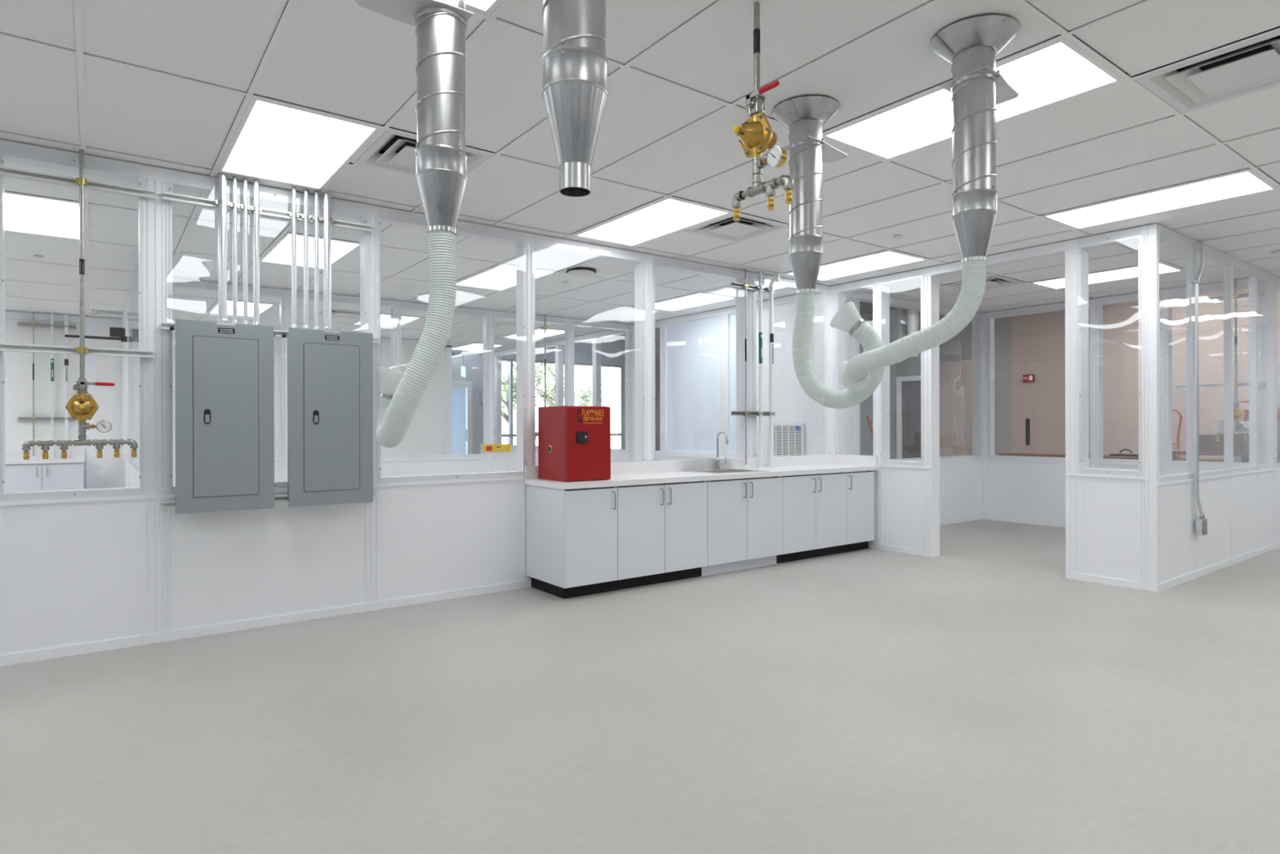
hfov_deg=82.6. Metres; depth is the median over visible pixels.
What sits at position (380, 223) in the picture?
window
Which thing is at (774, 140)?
cap
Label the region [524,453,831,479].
backsplash
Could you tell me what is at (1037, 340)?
wall
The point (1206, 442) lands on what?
crate
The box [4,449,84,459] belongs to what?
backsplash
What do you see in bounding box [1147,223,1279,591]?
wall
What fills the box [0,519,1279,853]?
floor
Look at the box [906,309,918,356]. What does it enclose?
pipe
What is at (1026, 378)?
fire alarm
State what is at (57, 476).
base cabinet
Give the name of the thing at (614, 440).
ground
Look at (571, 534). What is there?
base cabinet
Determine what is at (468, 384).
door frame
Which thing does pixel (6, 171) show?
channel
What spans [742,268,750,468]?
pipe
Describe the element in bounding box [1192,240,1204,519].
conduit
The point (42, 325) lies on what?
channel
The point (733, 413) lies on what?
channel
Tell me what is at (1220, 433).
outlet
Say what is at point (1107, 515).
wall
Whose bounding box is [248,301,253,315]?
ceiling light
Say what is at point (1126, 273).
ceiling light
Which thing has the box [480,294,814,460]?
wall
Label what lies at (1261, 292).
ceiling light
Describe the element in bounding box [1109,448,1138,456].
clamp
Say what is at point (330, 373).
electrical panel
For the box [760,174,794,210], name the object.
outlet
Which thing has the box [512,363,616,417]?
tree
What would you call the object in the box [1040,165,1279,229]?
ceiling light
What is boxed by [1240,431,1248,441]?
outlet
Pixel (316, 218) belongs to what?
conduit
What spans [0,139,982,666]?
wall
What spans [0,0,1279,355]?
ceiling
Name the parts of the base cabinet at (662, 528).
door, handle, door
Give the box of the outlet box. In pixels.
[1195,518,1207,535]
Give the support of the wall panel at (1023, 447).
attached to the wall at (1037, 340)
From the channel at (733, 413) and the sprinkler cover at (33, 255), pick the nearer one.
the sprinkler cover at (33, 255)
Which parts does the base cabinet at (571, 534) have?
door, handle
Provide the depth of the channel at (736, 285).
7.03 m
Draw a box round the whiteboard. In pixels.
[666,312,736,453]
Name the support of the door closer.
in the wall at (130, 475)
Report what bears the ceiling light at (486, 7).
attached to the ceiling at (166, 84)
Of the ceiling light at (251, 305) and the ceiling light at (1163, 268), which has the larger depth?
the ceiling light at (251, 305)
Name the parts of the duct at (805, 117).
damper plate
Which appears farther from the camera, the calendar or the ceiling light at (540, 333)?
the ceiling light at (540, 333)
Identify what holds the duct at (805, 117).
hanging from the ceiling at (166, 84)
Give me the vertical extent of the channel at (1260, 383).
0.041 m
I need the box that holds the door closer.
[64,327,127,342]
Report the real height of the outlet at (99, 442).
0.104 m
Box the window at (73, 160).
[0,159,143,495]
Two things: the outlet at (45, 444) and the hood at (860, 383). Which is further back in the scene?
the outlet at (45, 444)
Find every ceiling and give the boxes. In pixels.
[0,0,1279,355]
[859,301,896,314]
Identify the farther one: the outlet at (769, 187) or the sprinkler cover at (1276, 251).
the sprinkler cover at (1276, 251)
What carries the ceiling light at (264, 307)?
attached to the ceiling at (166, 84)
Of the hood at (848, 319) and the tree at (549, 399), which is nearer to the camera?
the hood at (848, 319)
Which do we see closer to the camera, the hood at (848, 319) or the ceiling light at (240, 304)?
the hood at (848, 319)
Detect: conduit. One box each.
[215,173,229,322]
[230,176,239,323]
[240,178,249,324]
[250,179,262,324]
[289,186,298,327]
[301,189,311,328]
[312,191,320,328]
[320,191,333,330]
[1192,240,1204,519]
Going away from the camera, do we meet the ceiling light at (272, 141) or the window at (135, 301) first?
the ceiling light at (272, 141)
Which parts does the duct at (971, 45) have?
damper plate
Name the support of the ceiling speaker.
attached to the ceiling at (166, 84)
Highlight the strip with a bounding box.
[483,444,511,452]
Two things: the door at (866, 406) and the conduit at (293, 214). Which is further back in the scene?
the door at (866, 406)
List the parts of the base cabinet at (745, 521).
door, handle, handle, door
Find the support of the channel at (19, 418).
attached to the wall at (425, 434)
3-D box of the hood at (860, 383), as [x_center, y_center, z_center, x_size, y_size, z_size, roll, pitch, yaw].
[0.954,-0.222,3.212,0.124,0.124,0.107,0,0,16]
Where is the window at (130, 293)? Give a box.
[127,279,133,466]
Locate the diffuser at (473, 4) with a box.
[465,0,494,9]
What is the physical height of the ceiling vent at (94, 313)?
0.086 m
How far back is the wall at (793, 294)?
10.15 m
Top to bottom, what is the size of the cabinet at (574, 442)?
0.555 m
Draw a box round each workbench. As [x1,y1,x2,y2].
[999,452,1223,462]
[1172,448,1279,460]
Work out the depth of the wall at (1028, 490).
8.88 m
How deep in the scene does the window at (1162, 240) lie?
6.33 m
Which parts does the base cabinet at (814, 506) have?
door, door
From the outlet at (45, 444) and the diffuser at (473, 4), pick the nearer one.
the diffuser at (473, 4)
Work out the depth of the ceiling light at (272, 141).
3.89 m
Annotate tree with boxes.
[501,360,552,434]
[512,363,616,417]
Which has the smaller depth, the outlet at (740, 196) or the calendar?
the outlet at (740, 196)
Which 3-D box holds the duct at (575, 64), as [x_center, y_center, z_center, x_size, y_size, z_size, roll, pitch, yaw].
[-0.211,-1.041,1.776,0.418,0.928,0.313,0,0,-14]
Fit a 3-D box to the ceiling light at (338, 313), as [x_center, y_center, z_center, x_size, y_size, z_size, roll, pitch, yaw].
[-3.895,-1.534,9.701,0.582,0.086,0.582,0,0,-37]
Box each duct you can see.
[354,0,474,448]
[541,0,608,196]
[772,95,885,408]
[841,14,1019,391]
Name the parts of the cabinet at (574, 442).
lock plate, lock pull, door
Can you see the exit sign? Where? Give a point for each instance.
(463, 368)
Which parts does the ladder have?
rail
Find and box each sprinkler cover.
[31,254,44,258]
[892,235,902,239]
[1270,250,1279,253]
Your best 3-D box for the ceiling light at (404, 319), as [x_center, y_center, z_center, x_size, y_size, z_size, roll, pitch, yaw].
[-3.333,-1.529,10.214,0.289,0.060,0.876,0,0,-37]
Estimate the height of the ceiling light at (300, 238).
0.060 m
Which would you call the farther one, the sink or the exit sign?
the exit sign
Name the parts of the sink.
bowl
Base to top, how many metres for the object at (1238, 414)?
1.668 m
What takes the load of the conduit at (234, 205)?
attached to the electrical panel at (224, 371)
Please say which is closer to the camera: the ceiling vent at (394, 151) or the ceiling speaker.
the ceiling vent at (394, 151)
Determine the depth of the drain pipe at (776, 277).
7.13 m
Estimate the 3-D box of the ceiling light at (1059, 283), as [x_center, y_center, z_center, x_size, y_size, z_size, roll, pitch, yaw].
[4.422,-1.547,7.690,0.645,0.060,0.356,0,0,-37]
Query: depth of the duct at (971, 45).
2.77 m
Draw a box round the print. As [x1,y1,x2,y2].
[486,445,492,450]
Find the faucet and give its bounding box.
[714,431,728,469]
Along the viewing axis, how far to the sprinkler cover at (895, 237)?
5.76 m
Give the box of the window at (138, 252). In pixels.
[137,252,138,472]
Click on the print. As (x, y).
(488, 447)
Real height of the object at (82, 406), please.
1.668 m
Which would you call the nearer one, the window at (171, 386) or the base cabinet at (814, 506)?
the window at (171, 386)
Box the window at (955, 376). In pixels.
[939,360,972,456]
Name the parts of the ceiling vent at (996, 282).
plate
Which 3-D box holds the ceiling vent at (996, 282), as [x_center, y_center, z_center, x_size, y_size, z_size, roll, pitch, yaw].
[3.662,-1.552,7.742,0.582,0.086,0.582,0,0,-37]
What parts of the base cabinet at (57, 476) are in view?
door, door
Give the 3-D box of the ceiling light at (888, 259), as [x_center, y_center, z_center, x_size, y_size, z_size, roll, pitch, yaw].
[2.015,-1.541,6.890,0.584,0.060,1.193,0,0,-37]
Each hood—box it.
[830,301,866,336]
[841,369,871,391]
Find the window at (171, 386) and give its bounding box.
[166,188,366,485]
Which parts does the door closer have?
closer arm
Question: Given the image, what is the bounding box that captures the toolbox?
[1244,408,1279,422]
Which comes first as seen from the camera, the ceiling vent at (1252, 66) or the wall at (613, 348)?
the ceiling vent at (1252, 66)
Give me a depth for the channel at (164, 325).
4.54 m
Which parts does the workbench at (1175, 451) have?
leg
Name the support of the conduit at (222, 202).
attached to the electrical panel at (224, 371)
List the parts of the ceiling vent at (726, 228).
plate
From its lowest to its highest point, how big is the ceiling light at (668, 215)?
0.060 m
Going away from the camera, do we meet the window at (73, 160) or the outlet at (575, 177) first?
the outlet at (575, 177)
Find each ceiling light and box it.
[4,190,85,240]
[208,299,217,313]
[217,93,382,190]
[226,299,232,314]
[237,300,243,315]
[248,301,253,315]
[259,230,291,265]
[259,302,275,315]
[296,232,303,266]
[308,234,314,267]
[319,235,323,269]
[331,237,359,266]
[380,313,390,327]
[401,315,422,324]
[452,342,503,351]
[456,262,556,290]
[465,0,504,16]
[507,328,564,338]
[573,194,733,246]
[654,291,736,311]
[784,248,928,280]
[822,78,952,160]
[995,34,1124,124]
[1029,276,1065,288]
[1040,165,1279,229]
[1088,265,1137,284]
[1159,260,1184,274]
[1173,290,1265,305]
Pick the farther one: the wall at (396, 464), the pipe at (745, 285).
the wall at (396, 464)
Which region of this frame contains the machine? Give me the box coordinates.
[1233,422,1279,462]
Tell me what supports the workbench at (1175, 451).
on the floor at (976, 696)
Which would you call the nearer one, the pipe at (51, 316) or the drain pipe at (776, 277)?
the drain pipe at (776, 277)
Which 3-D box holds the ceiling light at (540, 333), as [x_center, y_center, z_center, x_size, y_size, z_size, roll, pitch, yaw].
[-1.637,-1.533,11.771,0.584,0.060,1.193,0,0,-37]
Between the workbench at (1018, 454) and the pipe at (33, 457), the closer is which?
the pipe at (33, 457)
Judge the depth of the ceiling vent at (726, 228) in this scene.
5.57 m
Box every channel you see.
[0,165,155,199]
[0,342,153,358]
[17,321,75,328]
[17,417,76,420]
[160,321,379,343]
[160,489,379,508]
[161,191,372,232]
[730,282,774,293]
[731,411,774,415]
[1174,381,1265,388]
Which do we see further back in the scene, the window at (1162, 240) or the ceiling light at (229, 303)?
the ceiling light at (229, 303)
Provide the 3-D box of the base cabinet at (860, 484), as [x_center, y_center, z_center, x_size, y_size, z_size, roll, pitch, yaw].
[2.021,0.834,7.401,0.446,0.795,0.603,0,0,-37]
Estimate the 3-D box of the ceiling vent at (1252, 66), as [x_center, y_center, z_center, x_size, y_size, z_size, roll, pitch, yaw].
[2.559,-1.549,3.110,0.582,0.086,0.582,0,0,-37]
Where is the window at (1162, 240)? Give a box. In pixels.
[1161,240,1275,482]
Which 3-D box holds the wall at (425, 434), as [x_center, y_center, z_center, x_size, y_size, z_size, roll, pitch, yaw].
[-7.122,-0.119,10.146,9.350,2.743,0.100,0,0,-37]
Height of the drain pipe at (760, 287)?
1.905 m
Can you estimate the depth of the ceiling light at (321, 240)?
6.31 m
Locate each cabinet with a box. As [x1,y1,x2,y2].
[4,462,84,492]
[526,484,617,599]
[537,405,610,481]
[612,480,707,591]
[702,475,782,576]
[776,471,846,563]
[840,470,874,552]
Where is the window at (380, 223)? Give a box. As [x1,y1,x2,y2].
[379,222,524,483]
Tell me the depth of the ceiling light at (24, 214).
5.20 m
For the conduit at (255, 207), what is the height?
0.911 m
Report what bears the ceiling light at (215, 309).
attached to the ceiling at (166, 84)
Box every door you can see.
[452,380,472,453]
[859,342,873,455]
[896,375,920,458]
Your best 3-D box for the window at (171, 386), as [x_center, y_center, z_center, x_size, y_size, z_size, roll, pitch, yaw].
[-2.286,-0.544,4.565,1.140,1.858,0.008,0,0,-37]
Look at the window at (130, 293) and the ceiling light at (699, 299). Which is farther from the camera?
the ceiling light at (699, 299)
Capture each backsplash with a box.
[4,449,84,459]
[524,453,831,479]
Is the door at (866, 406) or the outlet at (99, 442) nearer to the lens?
the outlet at (99, 442)
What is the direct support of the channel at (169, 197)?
attached to the conduit at (222, 202)
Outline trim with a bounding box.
[4,311,452,488]
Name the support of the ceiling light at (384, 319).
attached to the ceiling at (166, 84)
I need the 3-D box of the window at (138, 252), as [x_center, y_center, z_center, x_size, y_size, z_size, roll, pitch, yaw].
[-3.958,-0.540,5.782,0.005,1.858,1.200,0,0,-37]
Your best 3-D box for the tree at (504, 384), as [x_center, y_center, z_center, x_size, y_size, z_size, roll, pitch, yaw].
[-4.073,-0.757,22.520,2.816,4.112,3.039,0,0,-37]
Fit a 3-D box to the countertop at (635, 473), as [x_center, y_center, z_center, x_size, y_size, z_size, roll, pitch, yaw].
[0.758,0.366,6.467,3.671,0.143,0.590,0,0,-37]
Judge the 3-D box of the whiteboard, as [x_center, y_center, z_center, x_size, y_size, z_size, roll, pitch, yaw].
[0.877,-0.545,9.568,0.010,1.840,1.670,0,0,-37]
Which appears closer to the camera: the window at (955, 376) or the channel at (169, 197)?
the channel at (169, 197)
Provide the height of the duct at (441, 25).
1.575 m
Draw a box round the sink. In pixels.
[682,468,767,474]
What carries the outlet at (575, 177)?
attached to the duct at (575, 64)
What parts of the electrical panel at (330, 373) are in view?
door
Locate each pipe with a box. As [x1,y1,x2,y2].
[29,311,36,459]
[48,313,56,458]
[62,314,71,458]
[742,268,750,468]
[757,271,764,467]
[767,272,779,467]
[896,307,905,359]
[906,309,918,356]
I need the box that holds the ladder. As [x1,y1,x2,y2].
[866,416,891,458]
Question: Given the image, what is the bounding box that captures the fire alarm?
[1022,373,1034,382]
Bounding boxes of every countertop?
[4,449,84,464]
[524,453,879,489]
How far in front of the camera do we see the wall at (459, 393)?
19.17 m
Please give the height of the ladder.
1.518 m
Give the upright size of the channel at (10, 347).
0.041 m
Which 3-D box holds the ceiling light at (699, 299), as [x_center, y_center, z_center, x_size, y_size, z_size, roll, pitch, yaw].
[0.554,-1.538,8.843,0.584,0.060,1.193,0,0,-37]
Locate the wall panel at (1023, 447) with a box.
[1017,411,1034,453]
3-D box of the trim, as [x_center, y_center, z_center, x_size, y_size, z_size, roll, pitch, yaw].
[-7.084,-0.117,10.102,9.360,2.739,0.025,0,0,-37]
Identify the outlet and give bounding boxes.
[22,439,71,459]
[92,438,137,457]
[559,161,591,196]
[731,190,746,221]
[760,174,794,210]
[1215,431,1223,441]
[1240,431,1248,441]
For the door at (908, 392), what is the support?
in the wall at (1037, 340)
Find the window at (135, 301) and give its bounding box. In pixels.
[132,258,137,471]
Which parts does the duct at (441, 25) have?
damper plate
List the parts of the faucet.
spout, lever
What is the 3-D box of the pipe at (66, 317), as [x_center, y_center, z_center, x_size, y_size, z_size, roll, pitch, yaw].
[-7.579,-0.537,9.625,0.083,1.905,0.080,0,0,-37]
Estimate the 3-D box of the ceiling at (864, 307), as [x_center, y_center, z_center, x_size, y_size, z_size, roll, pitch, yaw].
[5.892,-3.077,12.531,11.540,0.100,21.400,0,0,-37]
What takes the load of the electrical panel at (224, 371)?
attached to the channel at (164, 325)
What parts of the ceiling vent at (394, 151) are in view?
plate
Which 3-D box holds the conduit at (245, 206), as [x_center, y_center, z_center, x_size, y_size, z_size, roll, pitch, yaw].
[-2.390,-1.047,4.415,0.047,0.911,0.033,0,0,-8]
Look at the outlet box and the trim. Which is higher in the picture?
the trim
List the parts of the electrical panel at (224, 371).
door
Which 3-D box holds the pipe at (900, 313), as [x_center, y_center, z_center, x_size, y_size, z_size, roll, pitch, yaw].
[6.145,-2.303,17.153,0.200,1.450,0.200,0,0,-37]
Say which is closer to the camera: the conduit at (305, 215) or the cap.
the cap
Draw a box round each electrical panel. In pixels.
[169,319,275,514]
[281,327,373,506]
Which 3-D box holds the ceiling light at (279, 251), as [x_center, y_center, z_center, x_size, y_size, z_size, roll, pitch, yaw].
[-2.982,-1.530,6.156,0.300,0.060,1.258,0,0,-37]
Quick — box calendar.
[767,422,804,456]
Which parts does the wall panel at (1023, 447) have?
wall slot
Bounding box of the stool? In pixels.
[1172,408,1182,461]
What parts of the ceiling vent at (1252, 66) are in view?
plate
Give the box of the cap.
[766,131,777,149]
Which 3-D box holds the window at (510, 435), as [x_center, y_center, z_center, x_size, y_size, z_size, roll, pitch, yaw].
[-2.008,-0.294,19.167,3.750,2.830,0.120,0,0,-37]
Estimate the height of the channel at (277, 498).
0.041 m
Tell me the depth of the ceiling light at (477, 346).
13.75 m
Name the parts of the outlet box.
plate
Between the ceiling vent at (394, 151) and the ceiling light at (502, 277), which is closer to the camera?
the ceiling vent at (394, 151)
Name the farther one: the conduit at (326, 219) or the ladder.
the ladder
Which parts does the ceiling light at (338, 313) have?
plate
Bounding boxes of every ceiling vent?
[91,309,124,318]
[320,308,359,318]
[354,126,493,175]
[683,212,789,242]
[945,275,1024,289]
[1134,26,1279,113]
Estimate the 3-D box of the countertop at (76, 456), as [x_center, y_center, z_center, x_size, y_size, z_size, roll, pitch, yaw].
[-7.628,0.385,9.304,0.850,0.145,0.600,0,0,-37]
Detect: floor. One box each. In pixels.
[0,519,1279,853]
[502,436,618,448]
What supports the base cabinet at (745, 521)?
on the floor at (976, 696)
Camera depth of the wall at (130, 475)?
9.08 m
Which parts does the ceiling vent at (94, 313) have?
plate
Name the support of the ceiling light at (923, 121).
attached to the ceiling at (166, 84)
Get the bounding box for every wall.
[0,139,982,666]
[4,311,444,488]
[121,298,138,487]
[172,278,635,484]
[452,328,660,453]
[452,386,466,454]
[453,293,797,355]
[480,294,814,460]
[830,225,1148,591]
[859,287,1279,458]
[982,278,1266,527]
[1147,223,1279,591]
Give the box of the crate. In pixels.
[1199,434,1248,451]
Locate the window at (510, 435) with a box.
[501,358,622,448]
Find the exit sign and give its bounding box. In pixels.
[461,352,465,377]
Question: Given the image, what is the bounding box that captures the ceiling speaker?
[566,267,595,276]
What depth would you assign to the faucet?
6.72 m

